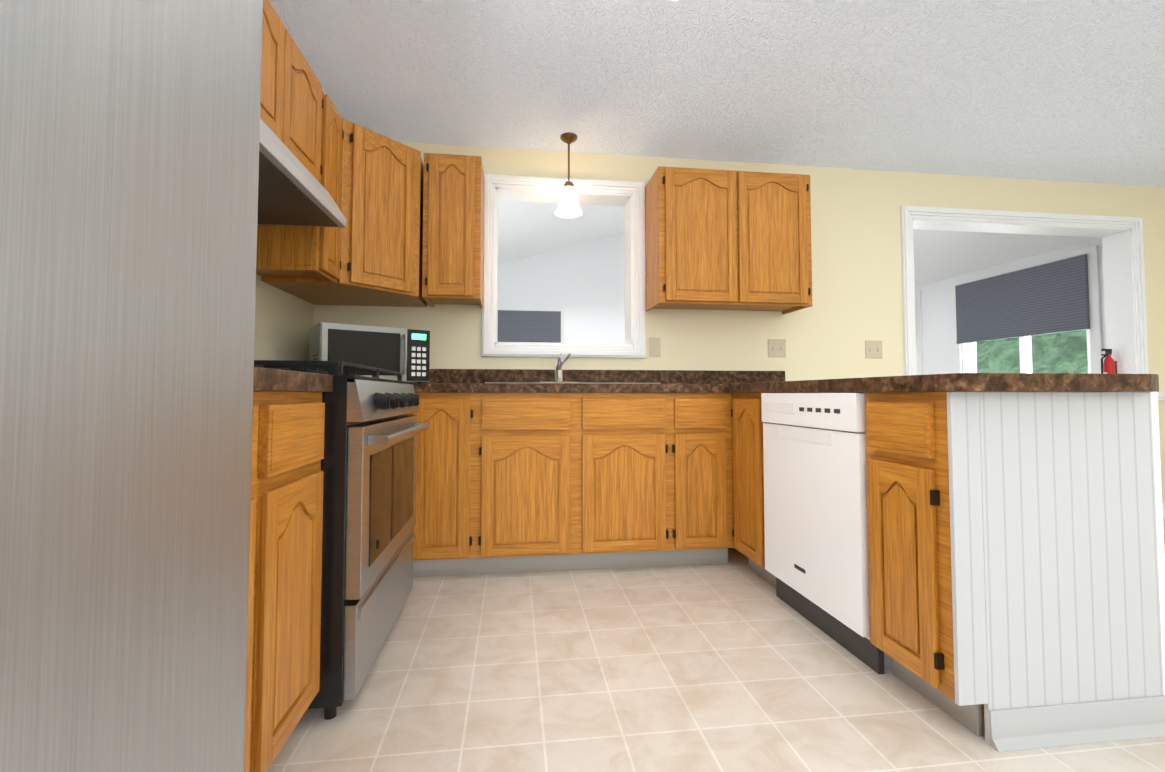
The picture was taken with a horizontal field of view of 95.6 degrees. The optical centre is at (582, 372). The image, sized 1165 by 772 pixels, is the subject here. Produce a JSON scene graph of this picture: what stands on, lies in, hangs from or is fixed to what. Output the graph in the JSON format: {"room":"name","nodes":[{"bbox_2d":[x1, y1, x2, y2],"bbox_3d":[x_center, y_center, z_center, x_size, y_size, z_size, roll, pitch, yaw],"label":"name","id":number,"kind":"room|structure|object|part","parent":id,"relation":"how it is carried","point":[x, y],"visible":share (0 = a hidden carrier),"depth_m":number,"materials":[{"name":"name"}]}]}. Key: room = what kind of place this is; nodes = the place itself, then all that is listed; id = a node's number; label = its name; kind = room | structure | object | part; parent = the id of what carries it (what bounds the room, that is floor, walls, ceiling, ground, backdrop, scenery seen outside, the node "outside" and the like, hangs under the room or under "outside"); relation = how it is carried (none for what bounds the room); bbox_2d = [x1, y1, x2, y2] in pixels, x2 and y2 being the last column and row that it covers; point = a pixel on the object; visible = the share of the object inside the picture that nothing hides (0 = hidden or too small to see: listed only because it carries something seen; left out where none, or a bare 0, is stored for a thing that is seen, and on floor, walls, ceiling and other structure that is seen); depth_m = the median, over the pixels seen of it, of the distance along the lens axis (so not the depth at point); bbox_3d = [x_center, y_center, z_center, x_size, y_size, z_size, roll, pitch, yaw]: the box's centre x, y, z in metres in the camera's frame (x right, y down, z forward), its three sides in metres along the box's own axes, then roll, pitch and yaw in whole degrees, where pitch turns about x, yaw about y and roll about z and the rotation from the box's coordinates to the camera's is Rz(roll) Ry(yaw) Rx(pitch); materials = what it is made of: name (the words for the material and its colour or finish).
{"room":"kitchen","nodes":[
{"label":"kitchen","id":0,"kind":"room"},
{"bbox_2d":[254,274,313,360],"bbox_3d":[-1.186,-0.313,-0.164,0.150,2.340,6.340,0,-2,-7],"label":"wall","id":1,"kind":"structure","parent":0,"point":[284,321],"depth_m":2.56,"materials":[{"name":"beige paint"}]},
{"bbox_2d":[260,0,323,182],"bbox_3d":[-1.189,-0.985,1.790,0.342,0.440,0.760,0,-2,-7],"label":"upper cabinet","id":2,"kind":"object","parent":1,"relation":"attached to","point":[291,103],"visible":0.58,"depth_m":1.85,"materials":[{"name":"brown wood"}]},
{"bbox_2d":[256,91,343,283],"bbox_3d":[-1.254,-0.800,2.289,0.342,0.770,0.258,0,-2,-7],"label":"upper cabinet","id":3,"kind":"object","parent":1,"relation":"attached to","point":[302,254],"visible":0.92,"depth_m":2.21,"materials":[{"name":"brown wood"}]},
{"bbox_2d":[257,118,346,227],"bbox_3d":[-1.142,-0.664,1.784,0.434,0.198,0.750,0,-2,-7],"label":"range hood","id":4,"kind":"object","parent":1,"relation":"attached to","point":[292,191],"visible":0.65,"depth_m":1.83,"materials":[{"name":"silver metal"}]},
{"bbox_2d":[498,231,624,342],"bbox_3d":[0.769,-0.486,6.865,6.200,3.250,0.150,0,-2,-7],"label":"wall","id":5,"kind":"structure","parent":0,"point":[583,283],"depth_m":6.70,"materials":[{"name":"white paint"}]},
{"bbox_2d":[498,306,565,342],"bbox_3d":[-0.777,-0.310,6.646,1.120,1.020,0.170,0,-2,-7],"label":"sunroom window","id":6,"kind":"structure","parent":5,"relation":"in","point":[563,325],"depth_m":6.63,"materials":[{"name":"white wood"}]},
{"bbox_2d":[497,310,560,342],"bbox_3d":[-0.764,-0.544,6.556,0.990,0.460,0.029,0,-2,-7],"label":"window shade","id":7,"kind":"object","parent":6,"relation":"attached to","point":[529,326],"visible":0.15,"depth_m":6.56,"materials":[{"name":"grey fabric"}]},
{"bbox_2d":[266,519,1164,771],"bbox_3d":[1.399,0.984,1.968,6.500,0.080,10.000,0,-2,-7],"label":"floor","id":8,"kind":"structure","parent":0,"point":[735,663],"depth_m":1.51,"materials":[{"name":"tile"}]},
{"bbox_2d":[244,391,324,771],"bbox_3d":[-0.938,0.469,0.978,0.639,0.870,0.742,0,-2,-7],"label":"base cabinet","id":9,"kind":"object","parent":8,"relation":"on","point":[284,607],"visible":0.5,"depth_m":1.08,"materials":[{"name":"brown wood"}]},
{"bbox_2d":[253,367,332,391],"bbox_3d":[-0.936,0.011,0.999,0.646,0.044,0.744,0,-2,-7],"label":"countertop","id":10,"kind":"structure","parent":9,"relation":"on","point":[267,379],"depth_m":1.14,"materials":[{"name":"laminate"}]},
{"bbox_2d":[254,360,429,719],"bbox_3d":[-0.964,0.458,1.777,0.774,0.955,0.830,0,-2,-7],"label":"range","id":11,"kind":"object","parent":8,"relation":"on","point":[372,428],"visible":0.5,"depth_m":1.46,"materials":[{"name":"silver metal"}]},
{"bbox_2d":[408,393,483,576],"bbox_3d":[-0.693,0.539,2.746,0.344,0.870,0.629,0,-2,-7],"label":"base cabinet","id":12,"kind":"object","parent":8,"relation":"on","point":[450,452],"depth_m":2.45,"materials":[{"name":"brown wood"}]},
{"bbox_2d":[413,383,728,392],"bbox_3d":[-0.081,0.085,2.840,2.819,0.044,0.639,0,-2,-7],"label":"countertop","id":13,"kind":"structure","parent":12,"relation":"on","point":[418,387],"depth_m":2.52,"materials":[{"name":"laminate"}]},
{"bbox_2d":[309,322,429,382],"bbox_3d":[-1.088,-0.086,2.725,0.530,0.287,0.328,2,-3,-37],"label":"microwave","id":14,"kind":"object","parent":13,"relation":"on","point":[405,352],"visible":0.71,"depth_m":2.63,"materials":[{"name":"silver metal"}]},
{"bbox_2d":[554,353,570,381],"bbox_3d":[-0.126,-0.029,2.954,0.220,0.179,0.238,0,-2,-7],"label":"faucet","id":15,"kind":"object","parent":13,"relation":"on","point":[558,375],"visible":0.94,"depth_m":3.02,"materials":[{"name":"silver metal"}]},
{"bbox_2d":[485,382,660,383],"bbox_3d":[-0.068,0.140,2.853,0.880,0.166,0.455,0,-2,-7],"label":"sink","id":16,"kind":"object","parent":13,"relation":"in","point":[572,382],"visible":0.08,"depth_m":2.63,"materials":[{"name":"silver metal"}]},
{"bbox_2d":[480,393,579,573],"bbox_3d":[-0.304,0.542,2.797,0.472,0.870,0.629,0,-2,-7],"label":"base cabinet","id":17,"kind":"object","parent":8,"relation":"on","point":[520,482],"depth_m":2.50,"materials":[{"name":"brown wood"}]},
{"bbox_2d":[580,393,679,569],"bbox_3d":[0.168,0.544,2.858,0.479,0.870,0.629,0,-2,-7],"label":"base cabinet","id":18,"kind":"object","parent":8,"relation":"on","point":[630,518],"depth_m":2.56,"materials":[{"name":"brown wood"}]},
{"bbox_2d":[676,393,733,565],"bbox_3d":[0.552,0.546,2.908,0.328,0.870,0.629,0,-2,-7],"label":"base cabinet","id":19,"kind":"object","parent":8,"relation":"on","point":[704,424],"depth_m":2.61,"materials":[{"name":"brown wood"}]},
{"bbox_2d":[731,393,775,586],"bbox_3d":[1.060,0.530,2.497,0.607,0.870,0.360,0,-2,-7],"label":"base cabinet","id":20,"kind":"object","parent":8,"relation":"on","point":[748,532],"depth_m":2.43,"materials":[{"name":"brown wood"}]},
{"bbox_2d":[761,393,883,673],"bbox_3d":[1.102,0.510,1.994,0.578,0.868,0.640,0,-2,-7],"label":"dishwasher","id":21,"kind":"object","parent":8,"relation":"on","point":[815,513],"visible":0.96,"depth_m":1.86,"materials":[{"name":"white metal"}]},
{"bbox_2d":[865,392,982,735],"bbox_3d":[1.187,0.490,1.518,0.609,0.870,0.320,0,-2,-7],"label":"base cabinet","id":22,"kind":"object","parent":8,"relation":"on","point":[909,565],"depth_m":1.44,"materials":[{"name":"brown wood"}]},
{"bbox_2d":[729,373,1158,392],"bbox_3d":[1.133,0.051,1.981,0.634,0.044,1.380,0,-2,-7],"label":"countertop","id":23,"kind":"structure","parent":22,"relation":"on","point":[951,382],"depth_m":1.32,"materials":[{"name":"laminate"}]},
{"bbox_2d":[1101,349,1116,373],"bbox_3d":[3.789,0.021,3.802,0.093,0.390,0.063,0,-2,-7],"label":"fire extinguisher","id":24,"kind":"object","parent":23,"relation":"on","point":[1109,365],"visible":0.58,"depth_m":3.79,"materials":[{"name":"red metal"}]},
{"bbox_2d":[947,392,1164,751],"bbox_3d":[1.103,0.522,2.300,0.614,0.870,1.978,0,-2,-7],"label":"beadboard","id":25,"kind":"object","parent":22,"relation":"attached to","point":[1057,557],"visible":0.79,"depth_m":1.34,"materials":[{"name":"white wood"}]},
{"bbox_3d":[-0.761,0.003,0.161,0.740,1.735,0.892,0,-2,-7],"label":"refrigerator","id":26,"kind":"object","parent":8,"relation":"on","visible":0},
{"bbox_2d":[0,0,262,771],"bbox_3d":[-0.387,-0.030,0.211,0.075,1.695,0.900,0,-2,-7],"label":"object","id":27,"kind":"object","parent":26,"relation":"attached to","point":[129,151],"depth_m":0.44,"materials":[{"name":"silver metal"}]},
{"bbox_2d":[269,0,1164,186],"bbox_3d":[2.072,-1.515,0.309,6.720,0.100,6.340,0,-2,-7],"label":"ceiling","id":28,"kind":"structure","parent":0,"point":[1063,90],"depth_m":2.47,"materials":[{"name":"white paint"}]},
{"bbox_2d":[555,132,581,217],"bbox_3d":[-0.078,-1.133,3.021,0.156,0.445,0.156,0,-2,-7],"label":"light","id":29,"kind":"object","parent":28,"relation":"hanging from","point":[568,206],"visible":1,"depth_m":2.99,"materials":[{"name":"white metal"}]},
{"bbox_3d":[-0.078,-0.986,3.015,0.156,0.150,0.156,0,-2,-7],"label":"lamp shade","id":30,"kind":"part","parent":29,"relation":"part of","materials":[{"name":"white glass"}]},
{"bbox_2d":[314,142,1164,502],"bbox_3d":[1.587,-0.696,3.498,6.950,3.400,0.170,0,-2,-7],"label":"wall","id":31,"kind":"structure","parent":0,"point":[856,262],"depth_m":3.41,"materials":[{"name":"beige paint"}]},
{"bbox_2d":[265,118,426,306],"bbox_3d":[-1.166,-0.782,2.737,0.631,0.770,0.631,0,-2,-7],"label":"upper cabinet","id":32,"kind":"object","parent":31,"relation":"attached to","point":[381,242],"visible":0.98,"depth_m":2.58,"materials":[{"name":"brown wood"}]},
{"bbox_2d":[422,153,483,307],"bbox_3d":[-0.711,-0.774,2.943,0.300,0.770,0.342,0,-2,-7],"label":"upper cabinet","id":33,"kind":"object","parent":31,"relation":"attached to","point":[453,235],"visible":0.98,"depth_m":2.78,"materials":[{"name":"brown wood"}]},
{"bbox_2d":[481,174,645,357],"bbox_3d":[-0.115,-0.633,3.263,0.985,1.085,0.202,0,-2,-7],"label":"window frame","id":34,"kind":"structure","parent":31,"relation":"attached to","point":[490,348],"depth_m":3.20,"materials":[{"name":"white wood"}]},
{"bbox_2d":[422,369,784,383],"bbox_3d":[-0.121,0.027,3.148,2.819,0.095,0.023,0,-2,-7],"label":"backsplash","id":35,"kind":"structure","parent":31,"relation":"attached to","point":[584,376],"depth_m":3.15,"materials":[{"name":"laminate"}]},
{"bbox_2d":[649,337,659,355],"bbox_3d":[0.443,-0.160,3.236,0.072,0.116,0.012,0,-2,-7],"label":"switch plate","id":36,"kind":"object","parent":31,"relation":"attached to","point":[654,346],"visible":1,"depth_m":3.23,"materials":[{"name":"beige plastic"}]},
{"bbox_2d":[645,166,811,313],"bbox_3d":[0.856,-0.765,3.147,0.910,0.770,0.342,0,-2,-7],"label":"upper cabinet","id":37,"kind":"object","parent":31,"relation":"attached to","point":[726,240],"visible":1,"depth_m":2.99,"materials":[{"name":"brown wood"}]},
{"bbox_2d":[768,339,785,356],"bbox_3d":[1.231,-0.156,3.338,0.118,0.116,0.012,0,-2,-7],"label":"electrical outlet plate","id":38,"kind":"object","parent":31,"relation":"attached to","point":[776,347],"visible":1,"depth_m":3.34,"materials":[{"name":"beige plastic"}]},
{"bbox_2d":[865,340,881,357],"bbox_3d":[1.891,-0.153,3.424,0.118,0.116,0.012,0,-2,-7],"label":"switch plate","id":39,"kind":"object","parent":31,"relation":"attached to","point":[873,348],"visible":1,"depth_m":3.42,"materials":[{"name":"beige plastic"}]},
{"bbox_2d":[900,206,1148,375],"bbox_3d":[3.011,-0.042,3.647,1.850,2.105,0.202,0,-2,-7],"label":"door frame","id":40,"kind":"structure","parent":31,"relation":"attached to","point":[1119,303],"depth_m":3.68,"materials":[{"name":"white wood"}]},
{"bbox_2d":[1158,393,1164,399],"bbox_3d":[3.067,0.159,3.556,3.590,0.055,0.030,0,-2,-7],"label":"trim","id":41,"kind":"structure","parent":31,"relation":"attached to","point":[1161,396],"depth_m":3.67,"materials":[{"name":"white wood"}]},
{"bbox_2d":[498,201,1100,286],"bbox_3d":[0.982,-1.589,5.277,6.200,1.273,3.440,0,-2,-7],"label":"ceiling","id":42,"kind":"structure","parent":0,"point":[526,229],"depth_m":5.30,"materials":[{"name":"white paint"}]},
{"bbox_2d":[915,238,1105,374],"bbox_3d":[3.981,-0.061,5.607,0.150,2.300,3.440,0,-2,-7],"label":"wall","id":43,"kind":"structure","parent":0,"point":[937,326],"depth_m":5.69,"materials":[{"name":"white paint"}]},
{"bbox_2d":[915,290,922,374],"bbox_3d":[3.838,-0.125,6.514,0.200,1.590,1.100,0,-2,-7],"label":"sunroom window","id":44,"kind":"structure","parent":43,"relation":"in","point":[919,347],"depth_m":6.01,"materials":[{"name":"white wood"}]},
{"bbox_2d":[952,245,1102,373],"bbox_3d":[4.055,-0.192,4.854,0.200,1.590,1.430,0,-2,-7],"label":"sunroom window","id":45,"kind":"structure","parent":43,"relation":"in","point":[965,359],"depth_m":4.63,"materials":[{"name":"white wood"}]},
{"bbox_2d":[955,254,1089,343],"bbox_3d":[3.970,-0.629,4.861,0.029,0.605,1.260,0,-2,-7],"label":"window shade","id":46,"kind":"object","parent":45,"relation":"attached to","point":[1051,297],"visible":0.98,"depth_m":4.73,"materials":[{"name":"grey fabric"}]},
{"label":"outside","id":47,"kind":"structure","parent":0,"visible":0},
{"bbox_3d":[1.708,1.195,4.624,20.000,0.110,22.000,0,-2,-7],"label":"ground","id":48,"kind":"structure","parent":47,"visible":0},
{"bbox_2d":[976,332,1087,372],"bbox_3d":[6.360,-2.599,6.997,3.510,7.683,3.600,0,-2,-7],"label":"tree","id":49,"kind":"object","parent":48,"relation":"on","point":[1051,344],"depth_m":6.28,"materials":[{"name":"green plant"}]},
{"bbox_2d":[1061,330,1087,372],"bbox_3d":[6.308,-2.402,5.065,3.315,7.133,3.400,0,-2,-7],"label":"tree","id":50,"kind":"object","parent":48,"relation":"on","point":[1084,334],"depth_m":5.60,"materials":[{"name":"green plant"}]},
{"bbox_3d":[5.329,-0.279,0.684,0.150,2.340,6.340,0,-2,-7],"label":"wall","id":51,"kind":"structure","parent":0,"visible":0},
{"bbox_2d":[1162,503,1164,518],"bbox_3d":[4.385,0.958,3.699,0.892,0.110,0.023,0,-2,-7],"label":"baseboard","id":52,"kind":"structure","parent":51,"relation":"attached to","point":[1163,505],"depth_m":3.63,"materials":[{"name":"white wood"}]}
]}

